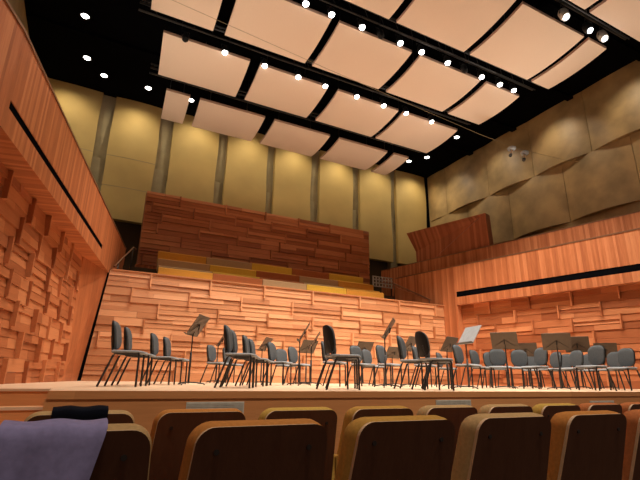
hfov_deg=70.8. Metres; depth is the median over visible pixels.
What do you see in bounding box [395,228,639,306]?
gallery
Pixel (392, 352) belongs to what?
music stand
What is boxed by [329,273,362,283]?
bench
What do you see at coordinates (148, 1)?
bar
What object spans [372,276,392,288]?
grille
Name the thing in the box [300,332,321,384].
music stand
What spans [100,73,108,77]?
recessed light
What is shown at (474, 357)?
chair
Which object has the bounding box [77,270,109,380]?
trim
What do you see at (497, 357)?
chair
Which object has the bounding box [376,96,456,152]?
reflector
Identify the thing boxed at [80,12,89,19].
recessed light
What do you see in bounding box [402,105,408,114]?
spotlight
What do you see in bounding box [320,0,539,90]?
bar
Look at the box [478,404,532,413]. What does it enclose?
seat
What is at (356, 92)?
spotlight
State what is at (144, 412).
stage
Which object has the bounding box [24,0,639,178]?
ceiling
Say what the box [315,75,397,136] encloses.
reflector
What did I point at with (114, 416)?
seat
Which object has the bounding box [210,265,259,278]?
bench
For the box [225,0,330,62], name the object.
reflector
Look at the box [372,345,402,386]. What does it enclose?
chair
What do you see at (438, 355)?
chair
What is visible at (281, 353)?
chair
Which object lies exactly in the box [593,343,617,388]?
music stand
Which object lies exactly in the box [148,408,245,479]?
seat
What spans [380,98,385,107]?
spotlight
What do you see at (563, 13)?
spotlight
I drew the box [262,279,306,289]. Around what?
bench
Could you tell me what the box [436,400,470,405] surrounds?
metal plate
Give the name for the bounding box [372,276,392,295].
lattice
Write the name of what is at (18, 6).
wall
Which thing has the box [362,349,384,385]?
chair
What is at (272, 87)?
reflector
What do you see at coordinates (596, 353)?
chair
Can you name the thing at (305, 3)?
spotlight
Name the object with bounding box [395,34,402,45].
spotlight
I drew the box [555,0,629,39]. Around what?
bar
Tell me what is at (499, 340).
music stand
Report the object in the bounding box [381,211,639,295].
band
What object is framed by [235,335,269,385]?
chair
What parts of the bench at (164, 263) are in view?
seat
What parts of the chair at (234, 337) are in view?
leg, leg, backrest, frame, leg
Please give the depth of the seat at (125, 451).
1.21 m
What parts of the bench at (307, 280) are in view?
seat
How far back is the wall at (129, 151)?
19.81 m
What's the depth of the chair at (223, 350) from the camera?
11.49 m
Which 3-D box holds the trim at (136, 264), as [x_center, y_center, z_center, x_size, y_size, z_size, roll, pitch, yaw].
[-2.192,0.534,18.494,9.850,3.280,0.420,9,-19,-26]
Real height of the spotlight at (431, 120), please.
0.383 m
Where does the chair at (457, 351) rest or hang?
on the floor at (64, 385)
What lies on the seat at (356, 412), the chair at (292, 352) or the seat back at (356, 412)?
the seat back at (356, 412)
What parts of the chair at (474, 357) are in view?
backrest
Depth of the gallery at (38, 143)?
6.79 m
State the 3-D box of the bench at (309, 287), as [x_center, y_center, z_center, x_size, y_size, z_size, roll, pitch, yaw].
[0.318,1.951,15.727,1.578,0.720,0.510,9,-19,-26]
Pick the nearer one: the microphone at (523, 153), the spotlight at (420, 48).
the spotlight at (420, 48)
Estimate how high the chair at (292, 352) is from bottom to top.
0.880 m
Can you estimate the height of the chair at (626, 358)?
0.880 m
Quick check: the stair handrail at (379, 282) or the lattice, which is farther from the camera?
the lattice
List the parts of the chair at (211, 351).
backrest, seat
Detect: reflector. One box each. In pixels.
[151,0,221,30]
[158,22,249,96]
[161,80,189,123]
[192,85,264,140]
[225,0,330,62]
[245,50,327,117]
[260,113,329,155]
[312,0,411,88]
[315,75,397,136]
[320,137,386,169]
[346,0,403,18]
[371,142,407,174]
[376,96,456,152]
[386,30,480,110]
[396,0,515,51]
[448,55,518,124]
[470,0,583,79]
[531,10,605,88]
[569,0,597,9]
[589,0,639,41]
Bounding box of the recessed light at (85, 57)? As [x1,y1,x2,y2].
[83,55,91,60]
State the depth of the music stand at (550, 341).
9.17 m
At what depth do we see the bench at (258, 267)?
17.10 m
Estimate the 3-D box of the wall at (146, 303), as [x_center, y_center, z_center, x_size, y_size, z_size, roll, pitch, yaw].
[-0.588,2.968,14.047,11.858,2.860,0.264,9,-19,-26]
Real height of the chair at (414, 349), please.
0.880 m
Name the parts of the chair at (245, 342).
leg, leg, backrest, leg, leg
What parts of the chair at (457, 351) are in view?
backrest, seat, leg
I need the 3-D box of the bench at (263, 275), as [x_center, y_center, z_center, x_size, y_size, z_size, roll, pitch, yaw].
[-1.429,1.513,15.975,1.658,0.750,0.510,9,-19,-26]
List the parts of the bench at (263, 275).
seat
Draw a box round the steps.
[0,388,51,424]
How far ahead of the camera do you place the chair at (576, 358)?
10.50 m
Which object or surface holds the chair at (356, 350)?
on the floor at (64, 385)
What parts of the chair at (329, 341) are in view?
leg, leg, backrest, frame, seat, leg, leg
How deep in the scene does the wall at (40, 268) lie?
7.31 m
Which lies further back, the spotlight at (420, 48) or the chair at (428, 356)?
the spotlight at (420, 48)
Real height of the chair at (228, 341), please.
0.880 m
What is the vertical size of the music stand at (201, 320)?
1.179 m
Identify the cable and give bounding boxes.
[173,0,579,162]
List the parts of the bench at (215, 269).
seat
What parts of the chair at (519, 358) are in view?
backrest, leg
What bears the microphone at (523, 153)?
hanging from the cable
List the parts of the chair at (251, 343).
backrest, leg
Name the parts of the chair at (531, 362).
backrest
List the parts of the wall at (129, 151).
panel, panel, panel, panel, panel, panel, panel, panel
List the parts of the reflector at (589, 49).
curved panel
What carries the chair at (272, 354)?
on the floor at (64, 385)
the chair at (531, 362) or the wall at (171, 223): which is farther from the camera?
the wall at (171, 223)
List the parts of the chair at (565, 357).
backrest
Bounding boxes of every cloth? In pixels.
[0,418,107,479]
[51,405,108,419]
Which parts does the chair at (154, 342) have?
leg, backrest, frame, seat, leg, leg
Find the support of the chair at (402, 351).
on the floor at (64, 385)
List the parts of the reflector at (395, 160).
curved panel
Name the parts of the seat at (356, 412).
armrest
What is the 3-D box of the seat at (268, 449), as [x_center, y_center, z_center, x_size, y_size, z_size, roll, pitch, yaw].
[-0.310,1.101,1.512,0.526,0.967,0.630,9,-19,-26]
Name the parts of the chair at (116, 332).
leg, leg, backrest, frame, seat, leg, leg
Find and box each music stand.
[178,314,209,384]
[206,335,225,382]
[254,337,272,382]
[287,322,310,385]
[297,340,317,382]
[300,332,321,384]
[357,341,373,383]
[374,318,399,387]
[386,346,399,384]
[403,336,420,385]
[439,336,459,386]
[454,325,481,388]
[490,332,518,388]
[515,343,537,387]
[541,333,571,389]
[566,336,590,388]
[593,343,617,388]
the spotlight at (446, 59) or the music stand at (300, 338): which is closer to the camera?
the music stand at (300, 338)
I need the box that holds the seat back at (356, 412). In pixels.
[337,406,408,454]
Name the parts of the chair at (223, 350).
backrest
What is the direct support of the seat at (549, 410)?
on the floor
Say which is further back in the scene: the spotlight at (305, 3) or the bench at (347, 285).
the bench at (347, 285)
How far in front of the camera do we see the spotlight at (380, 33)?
12.00 m
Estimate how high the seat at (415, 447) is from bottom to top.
0.967 m
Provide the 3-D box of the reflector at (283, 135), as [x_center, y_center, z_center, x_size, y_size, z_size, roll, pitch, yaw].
[-0.986,-4.835,17.802,2.370,2.110,1.840,9,-19,-26]
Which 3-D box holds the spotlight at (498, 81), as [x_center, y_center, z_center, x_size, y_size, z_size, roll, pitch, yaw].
[5.595,-4.967,14.079,0.229,0.383,0.204,9,-19,-26]
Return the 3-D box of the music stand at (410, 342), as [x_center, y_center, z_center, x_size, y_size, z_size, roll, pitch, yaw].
[2.154,2.962,11.016,0.500,1.166,0.551,-11,-21,33]
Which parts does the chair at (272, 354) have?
backrest, leg, seat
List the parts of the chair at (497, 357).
leg, backrest, seat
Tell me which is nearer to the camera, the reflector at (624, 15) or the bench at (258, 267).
the reflector at (624, 15)
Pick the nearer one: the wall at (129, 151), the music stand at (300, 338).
the music stand at (300, 338)
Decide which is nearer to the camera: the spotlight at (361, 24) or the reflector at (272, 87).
the spotlight at (361, 24)
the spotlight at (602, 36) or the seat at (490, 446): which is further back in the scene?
the spotlight at (602, 36)
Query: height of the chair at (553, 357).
0.880 m
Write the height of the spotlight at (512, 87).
0.383 m
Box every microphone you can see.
[507,146,515,156]
[520,150,528,161]
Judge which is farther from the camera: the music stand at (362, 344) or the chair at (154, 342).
the music stand at (362, 344)
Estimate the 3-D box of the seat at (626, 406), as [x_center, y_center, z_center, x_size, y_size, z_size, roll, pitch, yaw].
[2.616,1.925,3.955,0.526,0.967,0.630,9,-19,-26]
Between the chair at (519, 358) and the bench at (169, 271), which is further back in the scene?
the bench at (169, 271)
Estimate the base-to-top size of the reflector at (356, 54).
2.110 m
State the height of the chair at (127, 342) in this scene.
0.880 m
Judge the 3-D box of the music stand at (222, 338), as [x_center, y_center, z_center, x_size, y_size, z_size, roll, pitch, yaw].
[-2.555,2.913,11.218,0.500,1.238,0.551,3,-17,-7]
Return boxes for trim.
[47,391,639,398]
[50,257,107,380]
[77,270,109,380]
[135,193,156,268]
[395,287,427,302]
[424,178,429,227]
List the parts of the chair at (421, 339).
leg, backrest, leg, frame, seat, leg, leg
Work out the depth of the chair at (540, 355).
9.78 m
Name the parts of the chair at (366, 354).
backrest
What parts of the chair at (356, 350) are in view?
backrest, seat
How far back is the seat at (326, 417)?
2.49 m
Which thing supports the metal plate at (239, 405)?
attached to the stage
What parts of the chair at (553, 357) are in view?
backrest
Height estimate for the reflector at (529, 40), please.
2.110 m
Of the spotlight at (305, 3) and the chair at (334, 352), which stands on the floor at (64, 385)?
the chair at (334, 352)
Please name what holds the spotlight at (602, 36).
hanging from the bar at (619, 34)
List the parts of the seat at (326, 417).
armrest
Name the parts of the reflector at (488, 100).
curved panel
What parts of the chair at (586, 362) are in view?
backrest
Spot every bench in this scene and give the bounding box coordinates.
[156,258,211,272]
[157,251,206,263]
[158,267,212,278]
[206,257,251,269]
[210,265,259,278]
[212,273,262,284]
[252,263,291,274]
[256,271,303,283]
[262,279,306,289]
[292,268,329,279]
[299,276,343,287]
[307,284,345,293]
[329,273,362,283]
[338,281,379,292]
[346,289,383,297]
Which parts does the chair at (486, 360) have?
backrest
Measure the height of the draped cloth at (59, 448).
0.368 m
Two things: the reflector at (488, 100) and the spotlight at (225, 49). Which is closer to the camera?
the spotlight at (225, 49)
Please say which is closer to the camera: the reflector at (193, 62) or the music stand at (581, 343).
the music stand at (581, 343)
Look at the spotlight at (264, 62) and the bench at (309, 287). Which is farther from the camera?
the bench at (309, 287)
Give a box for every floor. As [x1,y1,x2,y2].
[0,381,639,391]
[122,265,393,298]
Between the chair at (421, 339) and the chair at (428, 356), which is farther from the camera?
the chair at (428, 356)
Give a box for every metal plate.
[186,401,243,413]
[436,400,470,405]
[589,401,613,402]
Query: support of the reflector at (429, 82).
hanging from the ceiling
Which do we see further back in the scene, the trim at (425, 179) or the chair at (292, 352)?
the trim at (425, 179)
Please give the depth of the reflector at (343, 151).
18.45 m
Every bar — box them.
[138,0,470,124]
[149,42,420,152]
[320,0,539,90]
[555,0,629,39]
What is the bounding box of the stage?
[42,396,639,453]
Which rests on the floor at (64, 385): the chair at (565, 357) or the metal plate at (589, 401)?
the chair at (565, 357)
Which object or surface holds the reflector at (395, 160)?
hanging from the ceiling
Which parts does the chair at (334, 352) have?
frame, leg, leg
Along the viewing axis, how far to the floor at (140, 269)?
14.41 m
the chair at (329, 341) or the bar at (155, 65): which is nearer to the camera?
the chair at (329, 341)
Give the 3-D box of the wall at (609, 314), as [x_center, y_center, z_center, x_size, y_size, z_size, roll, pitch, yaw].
[8.963,2.488,11.880,0.216,2.850,11.897,14,-22,-37]
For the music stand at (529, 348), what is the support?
on the floor at (64, 385)
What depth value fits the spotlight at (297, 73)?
13.80 m
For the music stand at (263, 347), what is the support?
on the floor at (64, 385)
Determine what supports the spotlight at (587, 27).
hanging from the bar at (619, 34)
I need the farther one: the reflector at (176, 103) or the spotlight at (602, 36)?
the reflector at (176, 103)
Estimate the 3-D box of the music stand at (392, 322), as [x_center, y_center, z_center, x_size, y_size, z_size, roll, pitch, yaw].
[1.224,2.113,8.447,0.500,1.250,0.551,-3,-18,13]
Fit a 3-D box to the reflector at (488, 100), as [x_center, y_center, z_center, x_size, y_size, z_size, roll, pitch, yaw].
[5.474,-5.466,15.418,1.580,2.110,1.860,9,-19,-26]
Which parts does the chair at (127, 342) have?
leg, leg, backrest, frame, leg, leg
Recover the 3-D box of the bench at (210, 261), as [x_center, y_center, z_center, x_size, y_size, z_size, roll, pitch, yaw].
[-3.225,1.067,16.199,1.688,0.780,0.510,9,-19,-26]
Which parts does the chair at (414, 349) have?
backrest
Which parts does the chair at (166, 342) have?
leg, leg, backrest, leg, leg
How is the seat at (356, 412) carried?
on the floor
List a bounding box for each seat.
[24,410,134,423]
[89,423,151,479]
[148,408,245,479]
[178,418,327,479]
[258,407,336,479]
[334,406,412,473]
[334,415,454,479]
[416,405,477,471]
[451,412,550,479]
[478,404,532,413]
[532,403,580,419]
[547,410,626,479]
[579,403,621,413]
[620,402,639,413]
[622,409,639,479]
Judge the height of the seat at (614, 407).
0.967 m
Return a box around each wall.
[0,161,81,383]
[8,0,28,35]
[48,78,426,292]
[81,269,447,384]
[137,191,369,284]
[427,60,639,243]
[443,305,467,384]
[461,283,639,388]
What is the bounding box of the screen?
[407,213,493,261]
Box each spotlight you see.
[181,30,189,42]
[221,43,228,54]
[261,57,267,67]
[294,68,300,78]
[302,0,309,6]
[321,78,327,87]
[326,5,334,17]
[352,88,358,98]
[357,18,364,29]
[376,27,383,38]
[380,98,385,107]
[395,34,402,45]
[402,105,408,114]
[416,43,424,54]
[427,114,433,123]
[442,54,450,64]
[459,62,467,73]
[476,68,483,78]
[494,76,502,86]
[508,82,516,92]
[558,5,569,20]
[582,18,593,34]
[596,26,608,42]
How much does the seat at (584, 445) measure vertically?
0.967 m
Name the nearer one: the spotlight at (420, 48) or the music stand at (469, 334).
the music stand at (469, 334)
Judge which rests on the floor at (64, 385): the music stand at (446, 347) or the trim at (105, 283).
the music stand at (446, 347)
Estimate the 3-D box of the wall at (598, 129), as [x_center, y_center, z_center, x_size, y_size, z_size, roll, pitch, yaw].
[10.409,-1.978,16.524,0.940,8.100,19.600,9,-19,-26]
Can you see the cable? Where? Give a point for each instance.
(173, 0)
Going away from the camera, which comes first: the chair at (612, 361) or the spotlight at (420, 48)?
the chair at (612, 361)
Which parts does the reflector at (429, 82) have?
curved panel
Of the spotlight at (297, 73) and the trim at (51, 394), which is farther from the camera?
the spotlight at (297, 73)
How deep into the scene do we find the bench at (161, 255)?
15.64 m
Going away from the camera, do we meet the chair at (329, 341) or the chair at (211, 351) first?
the chair at (329, 341)
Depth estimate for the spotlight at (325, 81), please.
14.21 m
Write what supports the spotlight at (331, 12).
hanging from the bar at (392, 19)
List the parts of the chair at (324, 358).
leg, backrest, seat, leg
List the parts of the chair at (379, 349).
backrest, seat, leg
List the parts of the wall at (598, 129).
wall panel, wall panel, wall panel, wall panel, wall panel, wall panel, wall panel, wall panel, wall panel, wall panel, wall panel, wall panel, wall panel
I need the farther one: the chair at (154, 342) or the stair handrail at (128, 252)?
the stair handrail at (128, 252)
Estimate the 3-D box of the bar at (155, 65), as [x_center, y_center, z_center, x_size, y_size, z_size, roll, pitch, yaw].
[-0.531,-5.315,16.711,10.809,1.860,0.340,9,-19,-26]
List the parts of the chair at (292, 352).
backrest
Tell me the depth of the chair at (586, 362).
11.73 m
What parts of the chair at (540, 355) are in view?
seat, frame, leg, backrest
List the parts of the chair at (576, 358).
seat, backrest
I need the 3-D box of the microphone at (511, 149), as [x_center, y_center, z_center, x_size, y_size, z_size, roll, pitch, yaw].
[6.530,-2.993,15.387,0.401,0.484,0.280,9,-19,-26]
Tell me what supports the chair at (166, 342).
on the floor at (64, 385)
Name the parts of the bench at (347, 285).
seat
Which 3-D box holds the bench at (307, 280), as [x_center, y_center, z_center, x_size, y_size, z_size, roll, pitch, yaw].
[0.042,1.757,16.694,1.628,0.750,0.510,9,-19,-26]
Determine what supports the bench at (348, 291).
on the floor at (140, 269)
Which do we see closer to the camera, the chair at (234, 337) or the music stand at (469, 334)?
the chair at (234, 337)
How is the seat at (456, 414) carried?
on the floor
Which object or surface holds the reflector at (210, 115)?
hanging from the ceiling
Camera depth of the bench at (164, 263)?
14.64 m
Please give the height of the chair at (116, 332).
0.880 m
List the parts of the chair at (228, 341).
leg, leg, backrest, frame, seat, leg, leg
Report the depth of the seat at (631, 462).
2.26 m
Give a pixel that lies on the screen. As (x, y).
(473, 232)
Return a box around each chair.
[96,320,147,386]
[111,327,155,385]
[139,333,178,384]
[153,337,188,383]
[200,345,228,383]
[213,325,257,387]
[221,330,260,386]
[222,348,242,382]
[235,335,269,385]
[242,339,273,385]
[261,342,292,384]
[271,349,296,383]
[284,347,309,384]
[316,325,360,389]
[316,341,346,386]
[325,349,359,388]
[346,345,375,385]
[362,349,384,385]
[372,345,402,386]
[393,336,428,389]
[409,346,436,386]
[411,331,454,390]
[421,353,452,389]
[434,352,457,385]
[450,344,482,388]
[469,350,495,387]
[483,352,507,386]
[489,349,513,387]
[510,350,533,388]
[521,347,556,388]
[523,357,544,387]
[538,352,569,387]
[551,354,573,387]
[558,350,592,388]
[575,345,616,390]
[575,354,604,388]
[598,352,632,389]
[607,348,639,390]
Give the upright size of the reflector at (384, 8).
2.110 m
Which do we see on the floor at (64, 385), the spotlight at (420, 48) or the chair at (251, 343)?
the chair at (251, 343)
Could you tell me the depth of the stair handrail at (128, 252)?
13.30 m
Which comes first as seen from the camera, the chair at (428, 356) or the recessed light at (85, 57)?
the chair at (428, 356)
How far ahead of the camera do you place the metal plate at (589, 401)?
7.63 m
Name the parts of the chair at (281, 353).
backrest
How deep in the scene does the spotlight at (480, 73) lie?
13.67 m
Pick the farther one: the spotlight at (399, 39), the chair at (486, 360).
the spotlight at (399, 39)
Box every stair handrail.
[114,247,136,269]
[379,282,431,302]
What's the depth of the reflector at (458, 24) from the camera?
11.45 m
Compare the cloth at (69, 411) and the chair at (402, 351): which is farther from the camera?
the chair at (402, 351)
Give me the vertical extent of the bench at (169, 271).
0.720 m
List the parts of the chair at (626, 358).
seat, leg, frame, backrest, leg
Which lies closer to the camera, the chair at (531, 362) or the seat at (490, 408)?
the seat at (490, 408)
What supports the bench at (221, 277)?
on the floor at (140, 269)
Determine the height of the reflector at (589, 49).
2.110 m
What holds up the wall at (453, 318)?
attached to the wall at (609, 314)
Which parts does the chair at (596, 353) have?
leg, seat, leg, backrest, leg, leg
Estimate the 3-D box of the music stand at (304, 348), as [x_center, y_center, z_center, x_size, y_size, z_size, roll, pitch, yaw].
[-0.378,3.292,12.159,0.551,1.132,0.500,16,-22,-40]
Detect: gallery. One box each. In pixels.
[0,0,25,122]
[0,31,126,272]
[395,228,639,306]
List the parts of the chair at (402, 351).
leg, backrest, leg, frame, seat, leg, leg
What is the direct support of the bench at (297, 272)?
on the floor at (140, 269)
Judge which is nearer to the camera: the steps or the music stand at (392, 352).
the steps
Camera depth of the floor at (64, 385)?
7.15 m
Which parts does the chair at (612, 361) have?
backrest, leg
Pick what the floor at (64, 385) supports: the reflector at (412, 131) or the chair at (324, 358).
the chair at (324, 358)
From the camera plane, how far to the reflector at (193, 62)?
13.30 m
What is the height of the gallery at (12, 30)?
1.285 m
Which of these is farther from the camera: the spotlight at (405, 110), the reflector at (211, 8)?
the spotlight at (405, 110)
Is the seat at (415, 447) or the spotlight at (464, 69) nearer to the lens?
the seat at (415, 447)

